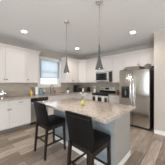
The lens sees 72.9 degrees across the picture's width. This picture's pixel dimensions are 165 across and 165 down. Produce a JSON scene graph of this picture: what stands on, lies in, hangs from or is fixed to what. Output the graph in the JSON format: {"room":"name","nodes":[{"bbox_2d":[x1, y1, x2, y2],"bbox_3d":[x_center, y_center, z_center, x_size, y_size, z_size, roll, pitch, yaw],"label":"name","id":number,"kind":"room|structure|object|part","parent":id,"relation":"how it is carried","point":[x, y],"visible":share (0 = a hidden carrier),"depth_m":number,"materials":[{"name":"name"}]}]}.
{"room":"kitchen","nodes":[
{"label":"kitchen","id":0,"kind":"room"},
{"bbox_2d":[0,38,81,96],"bbox_3d":[-2.695,0.007,3.381,0.150,2.740,7.700,0,0,43],"label":"wall","id":1,"kind":"structure","parent":0,"point":[44,52],"depth_m":4.49,"materials":[{"name":"paint"}]},
{"bbox_2d":[0,47,26,82],"bbox_3d":[-2.350,-0.508,3.362,0.380,1.030,1.178,0,0,43],"label":"upper cabinet","id":2,"kind":"object","parent":1,"relation":"attached to","point":[13,62],"visible":1,"depth_m":3.40,"materials":[{"name":"white paint"}]},
{"bbox_3d":[-2.443,-0.508,3.043,0.020,1.022,0.577,0,0,43],"label":"door","id":3,"kind":"part","parent":2,"relation":"part of","materials":[{"name":"white paint"}]},
{"bbox_2d":[0,43,40,53],"bbox_3d":[-2.186,-1.065,3.527,0.394,0.080,1.645,0,0,43],"label":"crown molding","id":4,"kind":"structure","parent":2,"relation":"attached to","point":[1,44],"depth_m":3.49,"materials":[{"name":"white paint"}]},
{"bbox_2d":[27,52,38,82],"bbox_3d":[-1.807,-0.508,3.949,0.380,1.030,0.418,0,0,43],"label":"upper cabinet","id":5,"kind":"object","parent":1,"relation":"attached to","point":[32,58],"visible":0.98,"depth_m":3.83,"materials":[{"name":"white paint"}]},
{"bbox_2d":[0,83,81,96],"bbox_3d":[-1.451,0.231,4.607,0.010,0.448,4.190,0,0,43],"label":"backsplash","id":6,"kind":"structure","parent":1,"relation":"attached to","point":[12,89],"depth_m":4.03,"materials":[{"name":"tile"}]},
{"bbox_2d":[38,56,60,87],"bbox_3d":[-1.390,-0.413,4.736,0.165,1.240,1.090,0,0,43],"label":"window","id":7,"kind":"structure","parent":1,"relation":"in","point":[58,84],"depth_m":4.75,"materials":[{"name":"white"}]},
{"bbox_3d":[-1.419,-0.413,4.763,0.025,1.010,0.850,0,0,43],"label":"sash","id":8,"kind":"part","parent":7,"relation":"part of","materials":[{"name":"white"}]},
{"bbox_3d":[-1.357,0.172,4.705,0.075,0.070,1.090,0,0,43],"label":"sill","id":9,"kind":"part","parent":7,"relation":"part of","materials":[{"name":"white"}]},
{"bbox_2d":[40,58,59,77],"bbox_3d":[-1.363,-0.572,4.710,0.048,0.778,0.920,0,0,43],"label":"window shade","id":10,"kind":"object","parent":7,"relation":"attached to","point":[49,68],"visible":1,"depth_m":4.67,"materials":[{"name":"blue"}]},
{"bbox_2d":[61,59,78,82],"bbox_3d":[-0.577,-0.508,5.277,0.380,1.030,0.818,0,0,43],"label":"upper cabinet","id":11,"kind":"object","parent":1,"relation":"attached to","point":[73,76],"visible":0.9,"depth_m":5.09,"materials":[{"name":"white paint"}]},
{"bbox_3d":[-0.600,-0.508,5.033,0.020,1.022,0.422,0,0,43],"label":"door","id":12,"kind":"part","parent":11,"relation":"part of","materials":[{"name":"white paint"}]},
{"bbox_3d":[-0.322,-0.508,5.334,0.020,1.022,0.382,0,0,43],"label":"door","id":13,"kind":"part","parent":11,"relation":"part of","materials":[{"name":"white paint"}]},
{"bbox_2d":[60,47,153,61],"bbox_3d":[0.662,-1.065,4.289,3.537,0.080,1.143,0,0,43],"label":"crown molding","id":14,"kind":"structure","parent":11,"relation":"attached to","point":[148,49],"depth_m":4.46,"materials":[{"name":"white paint"}]},
{"bbox_2d":[79,62,85,82],"bbox_3d":[-0.011,-0.508,5.718,0.612,1.030,0.622,0,0,43],"label":"upper cabinet","id":15,"kind":"object","parent":1,"relation":"attached to","point":[82,65],"visible":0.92,"depth_m":5.48,"materials":[{"name":"white paint"}]},
{"bbox_2d":[0,0,164,57],"bbox_3d":[0.222,-1.413,0.681,8.100,0.100,8.000,0,0,43],"label":"ceiling","id":16,"kind":"structure","parent":0,"point":[108,24],"depth_m":2.54,"materials":[{"name":"paint"}]},
{"bbox_2d":[63,20,69,72],"bbox_3d":[-0.358,-0.792,2.513,0.140,1.139,0.140,0,0,43],"label":"pendant light","id":17,"kind":"object","parent":16,"relation":"hanging from","point":[66,70],"visible":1,"depth_m":2.50,"materials":[{"name":"silver metal"}]},
{"bbox_3d":[-0.358,-0.971,2.513,0.006,0.695,0.006,0,0,20],"label":"stem","id":18,"kind":"part","parent":17,"relation":"part of","materials":[{"name":"silver metal"}]},
{"bbox_3d":[-0.358,-0.430,2.513,0.140,0.415,0.140,0,0,43],"label":"lamp shade","id":19,"kind":"part","parent":17,"relation":"part of","materials":[{"name":"silver metal"}]},
{"bbox_2d":[95,0,102,69],"bbox_3d":[0.282,-0.792,1.879,0.140,1.139,0.140,0,0,43],"label":"pendant light","id":20,"kind":"object","parent":16,"relation":"hanging from","point":[99,66],"visible":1,"depth_m":1.85,"materials":[{"name":"silver metal"}]},
{"bbox_3d":[0.282,-0.430,1.879,0.140,0.415,0.140,0,0,43],"label":"lamp shade","id":21,"kind":"part","parent":20,"relation":"part of","materials":[{"name":"silver metal"}]},
{"bbox_2d":[0,124,164,164],"bbox_3d":[0.222,1.427,0.681,8.100,0.100,8.000,0,0,43],"label":"floor","id":22,"kind":"structure","parent":0,"point":[147,147],"depth_m":2.30,"materials":[{"name":"brown wood"}]},
{"bbox_2d":[0,98,30,133],"bbox_3d":[-2.236,0.937,3.277,0.662,0.880,1.168,0,0,43],"label":"base cabinet","id":23,"kind":"object","parent":22,"relation":"on","point":[14,114],"visible":0.98,"depth_m":3.19,"materials":[{"name":"white paint"}]},
{"bbox_3d":[-2.224,0.582,2.867,0.020,0.142,0.577,0,0,43],"label":"drawer","id":24,"kind":"part","parent":23,"relation":"part of","materials":[{"name":"white paint"}]},
{"bbox_3d":[-2.224,0.962,2.867,0.020,0.592,0.577,0,0,43],"label":"door","id":25,"kind":"part","parent":23,"relation":"part of","materials":[{"name":"white paint"}]},
{"bbox_3d":[-1.827,0.582,3.296,0.020,0.142,0.577,0,0,43],"label":"drawer","id":26,"kind":"part","parent":23,"relation":"part of","materials":[{"name":"white paint"}]},
{"bbox_3d":[-1.827,0.962,3.296,0.020,0.592,0.577,0,0,43],"label":"door","id":27,"kind":"part","parent":23,"relation":"part of","materials":[{"name":"white paint"}]},
{"bbox_2d":[0,91,95,100],"bbox_3d":[-1.019,0.476,4.194,1.204,0.038,4.229,0,0,43],"label":"countertop","id":28,"kind":"structure","parent":23,"relation":"on","point":[73,92],"depth_m":3.93,"materials":[{"name":"stone"}]},
{"bbox_2d":[0,90,6,98],"bbox_3d":[-2.295,0.330,3.202,0.210,0.253,0.210,0,0,43],"label":"flowers","id":29,"kind":"object","parent":28,"relation":"on","point":[3,93],"visible":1,"depth_m":3.15,"materials":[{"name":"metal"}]},
{"bbox_2d":[74,85,78,91],"bbox_3d":[-0.297,0.291,5.535,0.242,0.330,0.190,0,0,43],"label":"coffee maker","id":30,"kind":"object","parent":28,"relation":"on","point":[75,86],"visible":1,"depth_m":5.46,"materials":[{"name":"black plastic"}]},
{"bbox_2d":[30,97,47,124],"bbox_3d":[-1.612,0.941,3.912,0.659,0.872,0.602,0,0,43],"label":"dishwasher","id":31,"kind":"object","parent":22,"relation":"on","point":[40,99],"visible":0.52,"depth_m":3.59,"materials":[{"name":"grey metal"}]},
{"bbox_3d":[-1.431,0.561,3.744,0.052,0.112,0.602,0,0,43],"label":"control panel","id":32,"kind":"part","parent":31,"relation":"part of","materials":[{"name":"black glass"}]},
{"bbox_2d":[33,101,65,160],"bbox_3d":[-0.672,0.875,2.262,0.440,1.005,0.506,0,0,43],"label":"bar stool","id":33,"kind":"object","parent":22,"relation":"on","point":[47,122],"visible":1,"depth_m":2.13,"materials":[{"name":"black leather"}]},
{"bbox_3d":[-0.934,1.092,2.262,0.048,0.570,0.083,0,0,43],"label":"leg","id":34,"kind":"part","parent":33,"relation":"part of","materials":[{"name":"brown wood"}]},
{"bbox_3d":[-0.798,0.590,2.126,0.440,0.435,0.137,0,0,43],"label":"backrest","id":35,"kind":"part","parent":33,"relation":"part of","materials":[{"name":"black leather"}]},
{"bbox_3d":[-0.652,1.092,2.001,0.048,0.570,0.083,0,0,43],"label":"leg","id":36,"kind":"part","parent":33,"relation":"part of","materials":[{"name":"brown wood"}]},
{"bbox_3d":[-0.644,0.763,2.293,0.440,0.098,0.400,0,0,43],"label":"seat","id":37,"kind":"part","parent":33,"relation":"part of","materials":[{"name":"black leather"}]},
{"bbox_3d":[-0.379,1.092,2.296,0.048,0.570,0.058,0,0,43],"label":"leg","id":38,"kind":"part","parent":33,"relation":"part of","materials":[{"name":"brown wood"}]},
{"bbox_2d":[48,95,67,114],"bbox_3d":[-1.113,0.937,4.492,0.659,0.880,0.918,0,0,43],"label":"base cabinet","id":39,"kind":"object","parent":22,"relation":"on","point":[50,98],"visible":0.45,"depth_m":4.10,"materials":[{"name":"white paint"}]},
{"bbox_3d":[-1.057,0.962,4.127,0.020,0.592,0.452,0,0,43],"label":"door","id":40,"kind":"part","parent":39,"relation":"part of","materials":[{"name":"white paint"}]},
{"bbox_3d":[-1.057,0.582,4.127,0.020,0.142,0.452,0,0,43],"label":"drawer","id":41,"kind":"part","parent":39,"relation":"part of","materials":[{"name":"white paint"}]},
{"bbox_3d":[-0.745,0.582,4.465,0.020,0.142,0.452,0,0,43],"label":"drawer","id":42,"kind":"part","parent":39,"relation":"part of","materials":[{"name":"white paint"}]},
{"bbox_2d":[68,93,82,98],"bbox_3d":[-0.497,0.937,5.155,0.662,0.880,0.888,0,0,43],"label":"base cabinet","id":43,"kind":"object","parent":22,"relation":"on","point":[78,95],"visible":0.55,"depth_m":4.97,"materials":[{"name":"white paint"}]},
{"bbox_3d":[-0.317,0.582,4.927,0.020,0.142,0.792,0,0,43],"label":"drawer","id":44,"kind":"part","parent":43,"relation":"part of","materials":[{"name":"white paint"}]},
{"bbox_2d":[39,98,135,164],"bbox_3d":[-0.001,0.917,2.339,1.780,0.920,1.080,0,0,43],"label":"kitchen island","id":45,"kind":"object","parent":22,"relation":"on","point":[112,119],"visible":0.67,"depth_m":1.89,"materials":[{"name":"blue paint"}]},
{"bbox_3d":[-0.121,0.937,2.239,1.620,0.880,0.020,0,0,43],"label":"panel","id":46,"kind":"part","parent":45,"relation":"part of","materials":[{"name":"blue paint"}]},
{"bbox_2d":[39,98,135,123],"bbox_3d":[-0.001,0.477,2.339,1.780,0.040,1.080,0,0,43],"label":"island countertop","id":47,"kind":"structure","parent":45,"relation":"on","point":[103,112],"depth_m":1.99,"materials":[{"name":"stone"}]},
{"bbox_3d":[0.090,1.327,2.442,1.654,0.100,0.633,0,0,43],"label":"molding","id":48,"kind":"part","parent":45,"relation":"part of","materials":[{"name":"white"}]},
{"bbox_3d":[0.684,0.937,1.901,0.020,0.880,0.620,0,0,43],"label":"panel","id":49,"kind":"part","parent":45,"relation":"part of","materials":[{"name":"grey paint"}]},
{"bbox_2d":[83,93,91,99],"bbox_3d":[0.425,0.937,5.286,0.578,0.880,0.662,0,0,43],"label":"base cabinet","id":50,"kind":"object","parent":22,"relation":"on","point":[87,96],"visible":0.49,"depth_m":5.07,"materials":[{"name":"white paint"}]},
{"bbox_2d":[65,110,110,164],"bbox_3d":[0.077,0.875,1.540,0.440,1.005,0.506,0,0,43],"label":"bar stool","id":51,"kind":"object","parent":22,"relation":"on","point":[82,135],"visible":1,"depth_m":1.40,"materials":[{"name":"black leather"}]},
{"bbox_3d":[-0.184,1.092,1.541,0.048,0.570,0.083,0,0,43],"label":"leg","id":52,"kind":"part","parent":51,"relation":"part of","materials":[{"name":"brown wood"}]},
{"bbox_3d":[-0.048,0.590,1.405,0.440,0.435,0.137,0,0,43],"label":"backrest","id":53,"kind":"part","parent":51,"relation":"part of","materials":[{"name":"black leather"}]},
{"bbox_3d":[0.098,1.092,1.280,0.048,0.570,0.083,0,0,43],"label":"leg","id":54,"kind":"part","parent":51,"relation":"part of","materials":[{"name":"brown wood"}]},
{"bbox_3d":[0.106,0.763,1.571,0.440,0.098,0.400,0,0,43],"label":"seat","id":55,"kind":"part","parent":51,"relation":"part of","materials":[{"name":"black leather"}]},
{"bbox_3d":[0.370,1.092,1.575,0.048,0.570,0.058,0,0,43],"label":"leg","id":56,"kind":"part","parent":51,"relation":"part of","materials":[{"name":"brown wood"}]},
{"bbox_2d":[92,87,115,102],"bbox_3d":[0.896,0.789,4.791,0.777,1.175,0.712,0,0,43],"label":"range","id":57,"kind":"object","parent":22,"relation":"on","point":[104,92],"visible":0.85,"depth_m":4.76,"materials":[{"name":"silver metal"}]},
{"bbox_3d":[0.705,0.835,4.584,0.769,0.605,0.035,0,0,43],"label":"oven door","id":58,"kind":"part","parent":57,"relation":"part of","materials":[{"name":"silver metal"}]},
{"bbox_2d":[92,92,113,95],"bbox_3d":[0.900,0.491,4.795,0.777,0.072,0.590,0,0,43],"label":"cooktop","id":59,"kind":"object","parent":57,"relation":"in","point":[97,93],"depth_m":4.63,"materials":[{"name":"black metal"}]},
{"bbox_2d":[109,95,118,103],"bbox_3d":[1.411,0.937,4.372,0.528,0.880,0.662,0,0,43],"label":"base cabinet","id":60,"kind":"object","parent":22,"relation":"on","point":[112,99],"visible":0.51,"depth_m":4.18,"materials":[{"name":"white paint"}]},
{"bbox_3d":[1.216,0.582,4.162,0.522,0.142,0.020,0,0,43],"label":"drawer","id":61,"kind":"part","parent":60,"relation":"part of","materials":[{"name":"white paint"}]},
{"bbox_3d":[1.216,0.962,4.162,0.522,0.592,0.020,0,0,43],"label":"door","id":62,"kind":"part","parent":60,"relation":"part of","materials":[{"name":"white paint"}]},
{"bbox_2d":[119,68,153,130],"bbox_3d":[1.833,0.484,3.740,0.882,1.785,0.960,0,0,43],"label":"refrigerator","id":63,"kind":"object","parent":22,"relation":"on","point":[136,87],"visible":0.91,"depth_m":3.36,"materials":[{"name":"grey metal"}]},
{"bbox_3d":[1.415,0.462,3.627,0.422,1.700,0.075,0,0,43],"label":"freezer door","id":64,"kind":"part","parent":63,"relation":"part of","materials":[{"name":"metal"}]},
{"bbox_2d":[125,66,141,69],"bbox_3d":[1.681,-0.452,3.677,0.434,0.125,0.274,0,0,43],"label":"storage basket","id":65,"kind":"object","parent":63,"relation":"on","point":[132,67],"visible":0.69,"depth_m":3.55,"materials":[{"name":"grey wicker"}]},
{"bbox_3d":[1.741,0.462,3.325,0.454,1.700,0.075,0,0,43],"label":"door","id":66,"kind":"part","parent":63,"relation":"part of","materials":[{"name":"metal"}]},
{"bbox_2d":[144,63,150,68],"bbox_3d":[1.982,-0.487,3.391,0.184,0.195,0.184,0,0,43],"label":"lidded basket","id":67,"kind":"object","parent":63,"relation":"on","point":[147,65],"visible":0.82,"depth_m":3.32,"materials":[{"name":"grey wicker"}]},
{"bbox_2d":[82,43,153,91],"bbox_3d":[1.278,0.007,5.051,3.712,2.740,0.150,0,0,43],"label":"wall","id":68,"kind":"structure","parent":0,"point":[151,45],"depth_m":4.58,"materials":[{"name":"paint"}]},
{"bbox_2d":[86,60,99,82],"bbox_3d":[0.510,-0.508,5.400,0.588,1.030,0.380,0,0,43],"label":"upper cabinet","id":69,"kind":"object","parent":68,"relation":"attached to","point":[90,65],"visible":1,"depth_m":5.28,"materials":[{"name":"white paint"}]},
{"bbox_2d":[82,83,118,91],"bbox_3d":[0.908,0.231,5.285,2.530,0.448,0.010,0,0,43],"label":"backsplash","id":70,"kind":"structure","parent":68,"relation":"attached to","point":[85,85],"depth_m":5.40,"materials":[{"name":"tile"}]},
{"bbox_2d":[96,58,111,71],"bbox_3d":[1.020,-0.755,4.928,0.798,0.535,0.380,0,0,43],"label":"upper cabinet","id":71,"kind":"object","parent":68,"relation":"attached to","point":[106,63],"visible":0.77,"depth_m":4.73,"materials":[{"name":"white paint"}]},
{"bbox_3d":[0.772,-0.755,4.955,0.392,0.527,0.020,0,0,43],"label":"door","id":72,"kind":"part","parent":71,"relation":"part of","materials":[{"name":"white paint"}]},
{"bbox_2d":[96,71,111,81],"bbox_3d":[0.995,-0.261,4.899,0.788,0.445,0.454,0,0,43],"label":"microwave","id":73,"kind":"object","parent":71,"relation":"attached to","point":[101,76],"visible":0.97,"depth_m":4.72,"materials":[{"name":"grey metal"}]},
{"bbox_3d":[1.065,-0.755,4.683,0.392,0.527,0.020,0,0,43],"label":"door","id":74,"kind":"part","parent":71,"relation":"part of","materials":[{"name":"white paint"}]},
{"bbox_2d":[112,56,125,82],"bbox_3d":[1.486,-0.508,4.497,0.468,1.030,0.380,0,0,43],"label":"upper cabinet","id":75,"kind":"object","parent":68,"relation":"attached to","point":[117,62],"visible":0.77,"depth_m":4.41,"materials":[{"name":"white paint"}]},
{"bbox_2d":[124,51,153,68],"bbox_3d":[2.058,-0.773,3.967,1.088,0.500,0.380,0,0,43],"label":"upper cabinet","id":76,"kind":"object","parent":68,"relation":"attached to","point":[138,59],"visible":0.69,"depth_m":3.84,"materials":[{"name":"white paint"}]},
{"bbox_3d":[1.752,-0.773,4.048,0.522,0.492,0.020,0,0,43],"label":"door","id":77,"kind":"part","parent":76,"relation":"part of","materials":[{"name":"white paint"}]},
{"bbox_3d":[2.151,-0.773,3.677,0.552,0.492,0.020,0,0,43],"label":"door","id":78,"kind":"part","parent":76,"relation":"part of","materials":[{"name":"white paint"}]},
{"bbox_2d":[154,30,164,131],"bbox_3d":[3.877,0.007,2.007,4.238,2.740,1.085,0,0,43],"label":"wall","id":79,"kind":"structure","parent":0,"point":[159,37],"depth_m":2.97,"materials":[{"name":"paint"}]},
{"bbox_2d":[154,129,164,135],"bbox_3d":[3.503,1.327,1.603,4.238,0.100,0.018,0,0,43],"label":"baseboard","id":80,"kind":"structure","parent":79,"relation":"attached to","point":[155,131],"depth_m":2.95,"materials":[{"name":"white"}]}
]}

